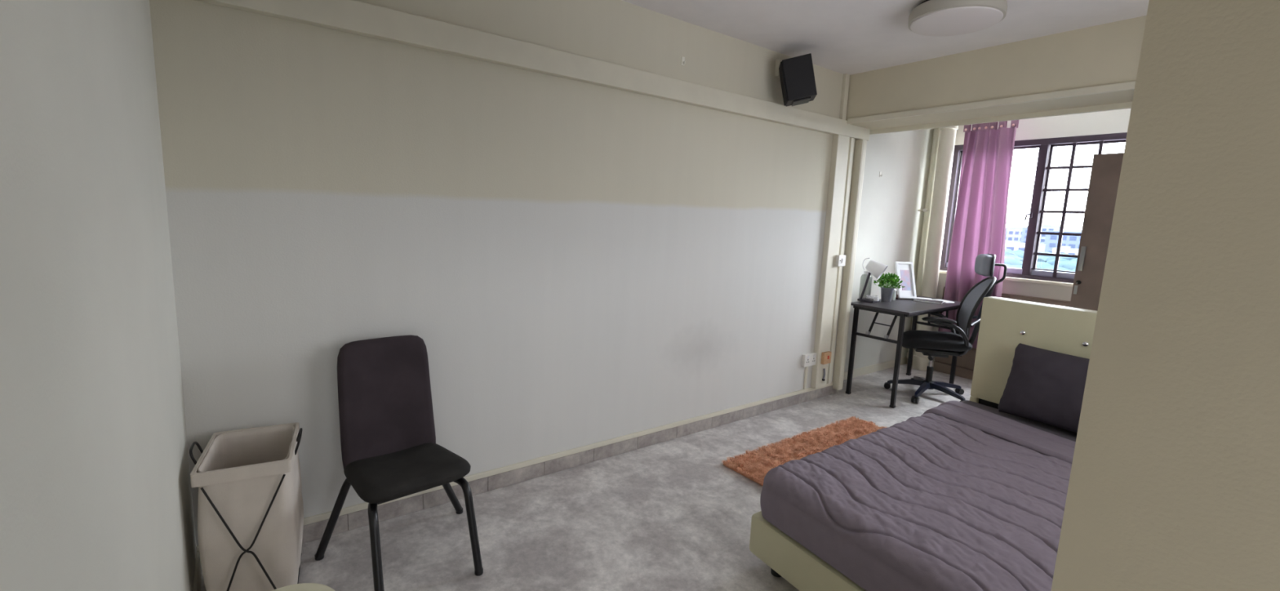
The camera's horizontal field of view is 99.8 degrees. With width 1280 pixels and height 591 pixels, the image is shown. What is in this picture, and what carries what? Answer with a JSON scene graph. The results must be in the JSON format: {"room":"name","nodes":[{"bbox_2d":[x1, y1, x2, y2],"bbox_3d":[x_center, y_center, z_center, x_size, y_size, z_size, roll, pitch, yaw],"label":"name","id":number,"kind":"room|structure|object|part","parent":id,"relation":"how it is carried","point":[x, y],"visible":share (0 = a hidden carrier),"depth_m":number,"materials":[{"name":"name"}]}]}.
{"room":"bedroom","nodes":[
{"label":"bedroom","id":0,"kind":"room"},
{"bbox_2d":[0,0,196,590],"bbox_3d":[-0.800,0.042,0.595,0.200,2.680,4.000,-4,10,-37],"label":"wall","id":1,"kind":"structure","parent":0,"point":[95,491],"depth_m":0.83,"materials":[{"name":"white paint"}]},
{"bbox_2d":[192,551,202,590],"bbox_3d":[-1.121,1.228,1.311,0.012,0.100,2.180,-4,10,-37],"label":"baseboard","id":2,"kind":"structure","parent":1,"relation":"attached to","point":[197,572],"depth_m":2.06,"materials":[{"name":"beige paint"}]},
{"bbox_2d":[149,0,856,546],"bbox_3d":[-0.054,-0.346,3.443,4.445,2.680,0.300,-4,10,-37],"label":"wall","id":3,"kind":"structure","parent":0,"point":[575,264],"depth_m":2.72,"materials":[{"name":"paint"}]},
{"bbox_2d":[195,382,832,551],"bbox_3d":[-0.033,0.903,3.482,4.385,0.030,0.014,-4,10,-37],"label":"trim","id":4,"kind":"structure","parent":3,"relation":"attached to","point":[325,516],"depth_m":3.17,"materials":[{"name":"beige paint"}]},
{"bbox_2d":[201,385,836,572],"bbox_3d":[-0.012,0.959,3.509,4.445,0.084,0.012,-4,10,-37],"label":"baseboard","id":5,"kind":"structure","parent":3,"relation":"attached to","point":[313,531],"depth_m":3.10,"materials":[{"name":"grey stone"}]},
{"bbox_2d":[195,0,870,141],"bbox_3d":[0.112,-1.238,3.189,4.505,0.120,0.050,-4,10,-37],"label":"beam","id":6,"kind":"structure","parent":3,"relation":"attached to","point":[353,16],"depth_m":2.62,"materials":[{"name":"beige paint"}]},
{"bbox_2d":[680,56,685,65],"bbox_3d":[0.268,-1.433,3.289,0.022,0.050,0.023,-4,10,-37],"label":"wall hook","id":7,"kind":"object","parent":3,"relation":"attached to","point":[683,60],"visible":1,"depth_m":3.29,"materials":[{"name":"white plastic"}]},
{"bbox_2d":[774,53,817,106],"bbox_3d":[1.071,-1.483,3.721,0.278,0.323,0.251,4,8,10],"label":"speaker","id":8,"kind":"object","parent":3,"relation":"attached to","point":[796,74],"visible":1,"depth_m":3.60},
{"bbox_2d":[778,61,787,105],"bbox_3d":[0.986,-1.455,3.709,0.067,0.252,0.179,4,8,10],"label":"grille","id":9,"kind":"object","parent":8,"relation":"attached to","point":[783,67],"depth_m":3.63,"materials":[{"name":"black plastic"}]},
{"bbox_2d":[803,366,808,389],"bbox_3d":[1.394,0.686,4.530,0.025,0.204,0.014,-4,10,-37],"label":"trim","id":10,"kind":"structure","parent":3,"relation":"attached to","point":[806,367],"depth_m":4.52,"materials":[{"name":"beige paint"}]},
{"bbox_2d":[801,352,816,367],"bbox_3d":[1.417,0.537,4.506,0.164,0.104,0.038,-4,10,-37],"label":"wall socket","id":11,"kind":"object","parent":3,"relation":"attached to","point":[807,359],"visible":1,"depth_m":4.48,"materials":[{"name":"white plastic"}]},
{"bbox_2d":[822,368,825,381],"bbox_3d":[1.569,0.675,4.594,0.023,0.106,0.023,-4,10,-37],"label":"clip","id":12,"kind":"object","parent":3,"relation":"attached to","point":[824,369],"visible":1,"depth_m":4.59,"materials":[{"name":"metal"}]},
{"bbox_2d":[821,351,831,364],"bbox_3d":[1.580,0.529,4.563,0.100,0.100,0.037,-4,10,-37],"label":"switch","id":13,"kind":"object","parent":3,"relation":"attached to","point":[825,356],"visible":1,"depth_m":4.54,"materials":[{"name":"orange plastic"}]},
{"bbox_2d":[810,134,849,388],"bbox_3d":[1.577,-0.252,4.478,0.160,2.087,0.052,-4,10,-37],"label":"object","id":14,"kind":"structure","parent":3,"relation":"attached to","point":[840,146],"depth_m":4.43,"materials":[{"name":"beige paint"}]},
{"bbox_2d":[835,254,845,266],"bbox_3d":[1.674,-0.291,4.487,0.099,0.094,0.039,-4,10,-37],"label":"wall switch","id":15,"kind":"object","parent":3,"relation":"attached to","point":[840,259],"visible":1,"depth_m":4.47,"materials":[{"name":"white plastic"}]},
{"bbox_2d":[826,137,854,383],"bbox_3d":[1.695,-0.261,4.578,0.050,2.087,0.034,-4,10,-37],"label":"trim","id":16,"kind":"structure","parent":3,"relation":"attached to","point":[851,142],"depth_m":4.55,"materials":[{"name":"beige paint"}]},
{"bbox_2d":[839,73,849,119],"bbox_3d":[1.632,-1.579,4.298,0.050,0.355,0.030,-4,10,-37],"label":"trim","id":17,"kind":"structure","parent":3,"relation":"attached to","point":[846,80],"depth_m":4.28,"materials":[{"name":"beige paint"}]},
{"bbox_2d":[832,138,866,390],"bbox_3d":[1.796,-0.231,4.634,0.075,2.155,0.075,-4,10,-37],"label":"pipe","id":18,"kind":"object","parent":3,"relation":"attached to","point":[860,153],"depth_m":4.60,"materials":[{"name":"beige metal"}]},
{"bbox_2d":[200,364,972,590],"bbox_3d":[1.729,1.255,2.610,6.550,0.100,4.200,-4,10,-37],"label":"floor","id":19,"kind":"structure","parent":0,"point":[669,515],"depth_m":2.61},
{"bbox_2d":[189,422,303,590],"bbox_3d":[-1.453,0.830,2.036,0.330,0.646,0.427,-2,10,-28],"label":"laundry hamper","id":20,"kind":"object","parent":19,"relation":"on","point":[248,481],"visible":1,"depth_m":1.89,"materials":[{"name":"white fabric"}]},
{"bbox_3d":[-1.560,0.559,1.898,0.028,0.080,0.100,-2,10,-28],"label":"handle","id":21,"kind":"part","parent":20,"relation":"part of","materials":[{"name":"black metal"}]},
{"bbox_3d":[-1.295,0.549,2.042,0.028,0.080,0.100,-2,10,-28],"label":"handle","id":22,"kind":"part","parent":20,"relation":"part of","materials":[{"name":"black metal"}]},
{"bbox_2d":[271,582,334,590],"bbox_3d":[-0.970,1.058,1.476,0.278,0.402,0.278,-4,10,-37],"label":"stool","id":23,"kind":"object","parent":19,"relation":"on","point":[307,586],"visible":1,"depth_m":1.56,"materials":[{"name":"beige plastic"}]},
{"bbox_2d":[314,334,483,590],"bbox_3d":[-0.956,0.679,2.253,0.642,0.925,0.599,-5,11,-42],"label":"dining chair","id":24,"kind":"object","parent":19,"relation":"on","point":[390,451],"visible":1,"depth_m":2.29,"materials":[{"name":"black fabric"}]},
{"bbox_3d":[-1.229,0.938,2.273,0.291,0.374,0.076,4,8,10],"label":"leg","id":25,"kind":"part","parent":24,"relation":"part of","materials":[{"name":"black metal"}]},
{"bbox_3d":[-1.008,0.974,2.059,0.049,0.381,0.307,-2,9,-27],"label":"leg","id":26,"kind":"part","parent":24,"relation":"part of","materials":[{"name":"black metal"}]},
{"bbox_3d":[-1.118,0.479,2.384,0.392,0.580,0.136,-5,11,-42],"label":"backrest","id":27,"kind":"part","parent":24,"relation":"part of","materials":[{"name":"brown fabric"}]},
{"bbox_3d":[-0.984,0.730,2.260,0.426,0.101,0.430,-5,11,-42],"label":"seat","id":28,"kind":"part","parent":24,"relation":"part of","materials":[{"name":"black fabric"}]},
{"bbox_3d":[-1.020,0.675,2.294,0.300,0.208,0.373,-5,11,-42],"label":"seat frame","id":29,"kind":"part","parent":24,"relation":"part of","materials":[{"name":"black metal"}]},
{"bbox_3d":[-0.939,0.912,2.532,0.098,0.376,0.305,3,8,4],"label":"leg","id":30,"kind":"part","parent":24,"relation":"part of","materials":[{"name":"black metal"}]},
{"bbox_3d":[-0.768,0.949,2.289,0.283,0.380,0.045,7,10,31],"label":"leg","id":31,"kind":"part","parent":24,"relation":"part of","materials":[{"name":"black metal"}]},
{"bbox_2d":[721,416,886,485],"bbox_3d":[1.243,1.020,3.555,1.504,0.049,0.578,-4,10,-37],"label":"shag rug","id":32,"kind":"object","parent":19,"relation":"on","point":[754,465],"visible":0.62,"depth_m":3.57,"materials":[{"name":"brown carpet"}]},
{"bbox_2d":[845,295,960,408],"bbox_3d":[2.460,0.473,4.966,1.175,0.820,0.545,-4,10,-37],"label":"desk","id":33,"kind":"object","parent":19,"relation":"on","point":[899,307],"visible":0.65,"depth_m":4.71,"materials":[{"name":"black wood"}]},
{"bbox_3d":[1.887,0.481,4.783,0.032,0.788,0.032,-4,10,-37],"label":"leg","id":34,"kind":"part","parent":33,"relation":"part of","materials":[{"name":"black metal"}]},
{"bbox_2d":[858,271,871,298],"bbox_3d":[2.100,-0.097,5.013,0.100,0.264,0.100,-4,10,-37],"label":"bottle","id":35,"kind":"object","parent":33,"relation":"on","point":[863,278],"visible":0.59,"depth_m":4.98,"materials":[{"name":"clear glass"}]},
{"bbox_2d":[857,257,888,302],"bbox_3d":[2.097,-0.137,4.826,0.156,0.398,0.220,-4,10,-37],"label":"desk lamp","id":36,"kind":"object","parent":33,"relation":"on","point":[876,268],"depth_m":4.79,"materials":[{"name":"grey metal"}]},
{"bbox_3d":[2.091,0.020,4.833,0.096,0.042,0.124,-4,10,-37],"label":"cable coil","id":37,"kind":"part","parent":36,"relation":"part of","materials":[{"name":"white plastic"}]},
{"bbox_3d":[2.112,-0.229,4.798,0.156,0.170,0.183,-4,10,-37],"label":"lamp shade","id":38,"kind":"part","parent":36,"relation":"part of","materials":[{"name":"white metal"}]},
{"bbox_3d":[2.024,0.132,4.568,0.024,0.025,0.405,-4,10,-37],"label":"rail","id":39,"kind":"part","parent":33,"relation":"part of","materials":[{"name":"black metal"}]},
{"bbox_2d":[873,271,905,302],"bbox_3d":[2.265,-0.080,4.930,0.272,0.269,0.266,-4,10,-37],"label":"potted plant","id":40,"kind":"object","parent":33,"relation":"on","point":[886,292],"visible":0.99,"depth_m":4.90,"materials":[{"name":"green plant"}]},
{"bbox_3d":[2.264,-0.011,4.944,0.120,0.128,0.120,-4,10,-37],"label":"pot","id":41,"kind":"part","parent":40,"relation":"part of","materials":[{"name":"ceramic"}]},
{"bbox_2d":[891,288,897,300],"bbox_3d":[2.350,-0.013,5.064,0.108,0.104,0.108,-4,10,-37],"label":"jar","id":42,"kind":"object","parent":33,"relation":"on","point":[894,295],"visible":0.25,"depth_m":5.02,"materials":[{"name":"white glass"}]},
{"bbox_3d":[2.134,0.538,4.460,0.032,0.788,0.032,-4,10,-37],"label":"leg","id":43,"kind":"part","parent":33,"relation":"part of","materials":[{"name":"black metal"}]},
{"bbox_2d":[893,261,916,298],"bbox_3d":[2.532,-0.143,5.161,0.197,0.354,0.150,1,8,-7],"label":"picture frame","id":44,"kind":"object","parent":33,"relation":"on","point":[904,270],"visible":0.94,"depth_m":5.16,"materials":[{"name":"white wood"}]},
{"bbox_2d":[900,270,911,290],"bbox_3d":[2.544,-0.147,5.159,0.087,0.187,0.070,1,8,-7],"label":"print","id":45,"kind":"object","parent":44,"relation":"attached to","point":[905,275],"depth_m":5.16},
{"bbox_3d":[2.771,0.416,5.469,0.032,0.788,0.032,-4,10,-37],"label":"leg","id":46,"kind":"part","parent":33,"relation":"part of","materials":[{"name":"black metal"}]},
{"bbox_2d":[916,297,933,300],"bbox_3d":[2.708,0.030,5.207,0.210,0.006,0.130,5,9,18],"label":"papers","id":47,"kind":"object","parent":33,"relation":"on","point":[917,297],"visible":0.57,"depth_m":5.21,"materials":[{"name":"white paper"}]},
{"bbox_2d":[912,297,943,303],"bbox_3d":[2.689,0.052,5.030,0.241,0.012,0.156,8,10,34],"label":"notebook","id":48,"kind":"object","parent":33,"relation":"on","point":[917,299],"visible":1,"depth_m":5.00,"materials":[{"name":"grey paper"}]},
{"bbox_3d":[2.611,0.133,4.720,1.090,0.025,0.020,-4,10,-37],"label":"rail","id":49,"kind":"part","parent":33,"relation":"part of","materials":[{"name":"black metal"}]},
{"bbox_2d":[933,299,954,302],"bbox_3d":[2.862,0.053,5.087,0.100,0.008,0.160,0,9,-17],"label":"booklet","id":50,"kind":"object","parent":33,"relation":"on","point":[944,301],"visible":0.86,"depth_m":5.04,"materials":[{"name":"white paper"}]},
{"bbox_3d":[3.019,0.474,5.142,0.032,0.788,0.032,-4,10,-37],"label":"leg","id":51,"kind":"part","parent":33,"relation":"part of","materials":[{"name":"black metal"}]},
{"bbox_2d":[749,296,1097,590],"bbox_3d":[1.680,0.704,2.199,2.135,1.105,1.563,-4,10,-37],"label":"bed","id":52,"kind":"object","parent":19,"relation":"on","point":[1005,323],"visible":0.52,"depth_m":2.92,"materials":[{"name":"beige wood"}]},
{"bbox_3d":[2.078,0.860,3.372,0.105,0.487,0.045,-4,10,-37],"label":"headboard","id":53,"kind":"part","parent":52,"relation":"part of","materials":[{"name":"beige wood"}]},
{"bbox_3d":[2.439,0.837,2.770,0.060,0.237,1.345,-3,10,-31],"label":"headboard rail","id":54,"kind":"part","parent":52,"relation":"part of","materials":[{"name":"black plastic"}]},
{"bbox_2d":[937,400,1076,441],"bbox_3d":[1.620,0.882,2.200,1.991,0.224,1.514,-4,10,-37],"label":"mattress","id":55,"kind":"object","parent":52,"relation":"on","point":[1072,436],"visible":0.09,"depth_m":2.89,"materials":[{"name":"fabric"}]},
{"bbox_2d":[760,400,1075,590],"bbox_3d":[1.537,0.875,2.154,1.830,0.236,1.628,-4,10,-37],"label":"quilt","id":56,"kind":"object","parent":55,"relation":"on","point":[966,497],"visible":0.71,"depth_m":2.07,"materials":[{"name":"purple fabric"}]},
{"bbox_2d":[998,342,1089,433],"bbox_3d":[2.224,0.503,2.753,0.228,0.388,0.650,-3,10,-30],"label":"pillow","id":57,"kind":"object","parent":55,"relation":"on","point":[1047,387],"visible":0.52,"depth_m":2.79,"materials":[{"name":"fabric"}]},
{"bbox_3d":[2.464,0.419,2.685,0.110,0.620,1.481,-3,10,-31],"label":"headboard","id":58,"kind":"part","parent":52,"relation":"part of","materials":[{"name":"beige wood"}]},
{"bbox_2d":[906,127,940,365],"bbox_3d":[3.051,-0.560,5.756,0.114,2.678,0.114,-4,10,-37],"label":"pipe","id":59,"kind":"object","parent":19,"relation":"on","point":[936,131],"visible":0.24,"depth_m":5.69,"materials":[{"name":"beige paint"}]},
{"bbox_2d":[912,125,958,370],"bbox_3d":[3.064,-0.536,5.599,0.168,2.678,0.168,-4,10,-37],"label":"pipe","id":60,"kind":"object","parent":19,"relation":"on","point":[948,134],"visible":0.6,"depth_m":5.52,"materials":[{"name":"beige paint"}]},
{"bbox_2d":[917,208,930,211],"bbox_3d":[2.961,-0.890,5.617,0.034,0.030,0.146,-2,9,-26],"label":"clamp","id":61,"kind":"object","parent":60,"relation":"attached to","point":[922,210],"visible":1,"depth_m":5.59,"materials":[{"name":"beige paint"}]},
{"bbox_2d":[884,253,1007,403],"bbox_3d":[2.648,0.263,4.787,0.706,1.302,0.693,-3,10,-30],"label":"office chair","id":62,"kind":"object","parent":19,"relation":"on","point":[931,344],"visible":0.8,"depth_m":4.69,"materials":[{"name":"black fabric"}]},
{"bbox_3d":[2.450,0.797,4.966,0.305,0.075,0.060,6,9,25],"label":"arm","id":63,"kind":"part","parent":62,"relation":"part of","materials":[{"name":"black plastic"}]},
{"bbox_3d":[2.640,0.790,5.067,0.060,0.075,0.305,3,8,8],"label":"arm","id":64,"kind":"part","parent":62,"relation":"part of","materials":[{"name":"black plastic"}]},
{"bbox_3d":[2.487,0.829,4.758,0.060,0.075,0.305,10,11,43],"label":"arm","id":65,"kind":"part","parent":62,"relation":"part of","materials":[{"name":"black plastic"}]},
{"bbox_3d":[2.529,0.532,4.718,0.034,0.033,0.185,5,9,19],"label":"lever","id":66,"kind":"part","parent":62,"relation":"part of","materials":[{"name":"black plastic"}]},
{"bbox_3d":[2.631,0.415,4.829,0.540,0.125,0.544,5,9,19],"label":"seat","id":67,"kind":"part","parent":62,"relation":"part of","materials":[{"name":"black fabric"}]},
{"bbox_3d":[2.519,0.202,4.536,0.260,0.035,0.085,5,9,19],"label":"armrest","id":68,"kind":"part","parent":62,"relation":"part of","materials":[{"name":"black plastic"}]},
{"bbox_3d":[2.794,0.818,4.920,0.305,0.075,0.060,1,8,-10],"label":"arm","id":69,"kind":"part","parent":62,"relation":"part of","materials":[{"name":"black plastic"}]},
{"bbox_3d":[2.700,0.842,4.729,0.060,0.075,0.305,-2,9,-28],"label":"arm","id":70,"kind":"part","parent":62,"relation":"part of","materials":[{"name":"black plastic"}]},
{"bbox_3d":[2.930,0.109,4.684,0.212,0.568,0.458,5,9,19],"label":"frame","id":71,"kind":"part","parent":62,"relation":"part of","materials":[{"name":"black plastic"}]},
{"bbox_2d":[933,286,1070,379],"bbox_3d":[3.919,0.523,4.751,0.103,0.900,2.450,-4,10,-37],"label":"base cabinet","id":72,"kind":"object","parent":19,"relation":"on","point":[965,364],"visible":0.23,"depth_m":5.47,"materials":[{"name":"brown wood"}]},
{"bbox_3d":[3.327,0.639,5.487,0.015,0.190,0.606,-4,10,-37],"label":"drawer","id":73,"kind":"part","parent":72,"relation":"part of","materials":[{"name":"brown wood"}]},
{"bbox_3d":[3.343,0.249,5.429,0.015,0.580,0.606,-4,10,-37],"label":"door","id":74,"kind":"part","parent":72,"relation":"part of","materials":[{"name":"brown wood"}]},
{"bbox_3d":[3.710,0.335,4.947,0.015,0.580,0.606,-4,10,-37],"label":"door","id":75,"kind":"part","parent":72,"relation":"part of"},
{"bbox_2d":[1069,152,1124,311],"bbox_3d":[3.526,0.131,3.423,0.581,2.030,1.160,-4,10,-37],"label":"wardrobe","id":76,"kind":"object","parent":19,"relation":"on","point":[1105,171],"visible":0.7,"depth_m":3.59,"materials":[{"name":"brown wood"}]},
{"bbox_3d":[2.994,-0.250,3.649,0.018,0.165,0.026,-4,10,-37],"label":"handle","id":77,"kind":"part","parent":76,"relation":"part of","materials":[{"name":"silver metal"}]},
{"bbox_2d":[622,0,1149,75],"bbox_3d":[1.841,-1.503,2.205,6.550,0.120,4.200,-4,10,-37],"label":"ceiling","id":78,"kind":"structure","parent":0,"point":[849,37],"depth_m":3.19,"materials":[{"name":"white paint"}]},
{"bbox_2d":[907,0,1007,35],"bbox_3d":[1.680,-1.492,2.865,0.456,0.108,0.456,-4,10,-37],"label":"ceiling lamp","id":79,"kind":"object","parent":78,"relation":"attached to","point":[930,17],"visible":1,"depth_m":2.78,"materials":[{"name":"white plastic"}]},
{"bbox_2d":[845,15,1146,129],"bbox_3d":[2.673,-1.376,3.287,0.360,0.380,2.970,-4,10,-37],"label":"beam","id":80,"kind":"structure","parent":78,"relation":"attached to","point":[1108,53],"depth_m":3.45,"materials":[{"name":"beige paint"}]},
{"bbox_2d":[847,80,1135,124],"bbox_3d":[2.534,-1.190,3.169,0.025,0.040,2.900,-4,10,-37],"label":"trim","id":81,"kind":"structure","parent":80,"relation":"attached to","point":[1128,85],"depth_m":3.43,"materials":[{"name":"beige paint"}]},
{"bbox_2d":[869,101,1132,134],"bbox_3d":[2.825,-1.195,3.422,0.025,0.065,2.950,-4,10,-37],"label":"trim","id":82,"kind":"structure","parent":80,"relation":"attached to","point":[1125,104],"depth_m":3.73,"materials":[{"name":"beige paint"}]},
{"bbox_2d":[844,128,933,371],"bbox_3d":[2.357,-0.532,5.373,1.740,2.680,0.100,-4,10,-37],"label":"wall","id":83,"kind":"structure","parent":0,"point":[891,223],"depth_m":5.40,"materials":[{"name":"white paint"}]},
{"bbox_2d":[843,356,907,380],"bbox_3d":[2.339,0.761,5.518,1.740,0.080,0.012,-4,10,-37],"label":"baseboard","id":84,"kind":"structure","parent":83,"relation":"attached to","point":[889,364],"depth_m":5.58,"materials":[{"name":"beige paint"}]},
{"bbox_2d":[928,108,1131,366],"bbox_3d":[4.057,-0.363,4.698,0.150,2.680,3.250,-4,10,-37],"label":"wall","id":85,"kind":"structure","parent":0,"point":[1117,121],"depth_m":4.90,"materials":[{"name":"white paint"}]},
{"bbox_2d":[938,270,1073,286],"bbox_3d":[4.033,-0.052,4.576,0.070,0.028,3.000,-4,10,-37],"label":"sill","id":86,"kind":"structure","parent":85,"relation":"attached to","point":[1026,280],"depth_m":5.00,"materials":[{"name":"beige paint"}]},
{"bbox_2d":[939,132,1127,283],"bbox_3d":[3.997,-0.729,4.624,0.115,1.290,2.608,-4,10,-37],"label":"window","id":87,"kind":"structure","parent":85,"relation":"attached to","point":[1046,145],"depth_m":5.00,"materials":[{"name":"grey metal"}]},
{"bbox_3d":[3.463,-0.278,5.432,0.030,0.050,0.705,-4,10,-37],"label":"rail","id":88,"kind":"part","parent":87,"relation":"part of","materials":[{"name":"grey metal"}]},
{"bbox_3d":[3.493,-0.847,5.353,0.025,1.210,0.705,-4,10,-37],"label":"sash","id":89,"kind":"part","parent":87,"relation":"part of","materials":[{"name":"metal"}]},
{"bbox_3d":[3.640,-0.742,5.044,0.061,0.076,0.033,8,10,32],"label":"handle","id":90,"kind":"part","parent":87,"relation":"part of","materials":[{"name":"metal"}]},
{"bbox_3d":[3.999,-0.153,4.729,0.030,0.050,0.950,-4,10,-37],"label":"rail","id":91,"kind":"part","parent":87,"relation":"part of","materials":[{"name":"grey metal"}]},
{"bbox_2d":[1031,140,1103,277],"bbox_3d":[4.236,-0.666,4.330,0.016,1.200,1.730,-4,10,-37],"label":"grille","id":92,"kind":"object","parent":87,"relation":"attached to","point":[1043,188],"depth_m":4.93,"materials":[{"name":"black metal"}]},
{"bbox_3d":[4.028,-0.722,4.650,0.025,1.210,0.950,-4,10,-37],"label":"sash","id":93,"kind":"part","parent":87,"relation":"part of","materials":[{"name":"metal"}]},
{"bbox_3d":[4.075,-1.541,4.286,0.185,0.020,2.810,-4,10,-37],"label":"curtain rod","id":94,"kind":"object","parent":85,"relation":"attached to","visible":0},
{"bbox_2d":[937,119,1019,348],"bbox_3d":[3.297,-0.598,5.259,0.145,2.249,0.556,-4,10,-37],"label":"curtain","id":95,"kind":"object","parent":94,"relation":"hanging from","point":[980,224],"visible":0.75,"depth_m":5.22,"materials":[{"name":"pink fabric"}]},
{"bbox_2d":[1051,0,1279,590],"bbox_3d":[1.093,0.158,0.326,0.120,2.680,1.272,-4,10,-37],"label":"wall partition","id":96,"kind":"structure","parent":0,"point":[1174,484],"depth_m":0.71,"materials":[{"name":"beige paint"}]},
{"label":"outside","id":97,"kind":"structure","parent":0,"visible":0},
{"bbox_3d":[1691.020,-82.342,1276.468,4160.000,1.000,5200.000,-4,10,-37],"label":"ground","id":98,"kind":"structure","parent":97,"visible":0},
{"bbox_2d":[1005,210,1018,237],"bbox_3d":[713.634,-126.579,1040.205,1.800,76.473,23.290,-4,10,-37],"label":"crane","id":99,"kind":"object","parent":98,"relation":"on","point":[1018,211],"visible":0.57,"depth_m":1042.67,"materials":[{"name":"white metal"}]},
{"bbox_2d":[1005,226,1022,242],"bbox_3d":[765.239,-115.283,1085.957,37.000,45.000,61.000,-4,10,-37],"label":"building","id":100,"kind":"structure","parent":98,"relation":"on","point":[1013,233],"depth_m":1077.88,"materials":[{"name":"grey concrete"}]},
{"bbox_2d":[1004,240,1045,251],"bbox_3d":[463.907,-56.699,676.104,38.200,24.000,63.000,-4,10,-37],"label":"building","id":101,"kind":"structure","parent":98,"relation":"on","point":[1011,245],"depth_m":656.32,"materials":[{"name":"grey"}]},
{"bbox_2d":[1020,225,1042,243],"bbox_3d":[709.434,-102.635,977.539,16.600,47.000,27.000,-4,10,-37],"label":"building","id":102,"kind":"structure","parent":98,"relation":"on","point":[1024,234],"depth_m":978.67,"materials":[{"name":"grey concrete"}]},
{"bbox_2d":[1004,248,1077,273],"bbox_3d":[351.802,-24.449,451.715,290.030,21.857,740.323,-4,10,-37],"label":"canopy","id":103,"kind":"object","parent":98,"relation":"on","point":[1013,259],"visible":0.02,"depth_m":456.68,"materials":[{"name":"green plant"}]},
{"bbox_2d":[1040,224,1060,244],"bbox_3d":[851.672,-121.407,1124.030,21.400,53.000,35.000,-4,10,-37],"label":"building","id":104,"kind":"structure","parent":98,"relation":"on","point":[1045,227],"depth_m":1116.58,"materials":[{"name":"grey concrete"}]},
{"bbox_2d":[1044,229,1081,253],"bbox_3d":[606.409,-67.387,729.785,51.400,41.000,85.000,-4,10,-37],"label":"building","id":105,"kind":"structure","parent":98,"relation":"on","point":[1051,241],"depth_m":730.66,"materials":[{"name":"grey concrete"}]},
{"bbox_2d":[1052,245,1078,254],"bbox_3d":[467.400,-42.584,587.893,16.600,22.000,27.000,-4,10,-37],"label":"building","id":106,"kind":"structure","parent":98,"relation":"on","point":[1068,250],"depth_m":583.25,"materials":[{"name":"grey"}]}
]}

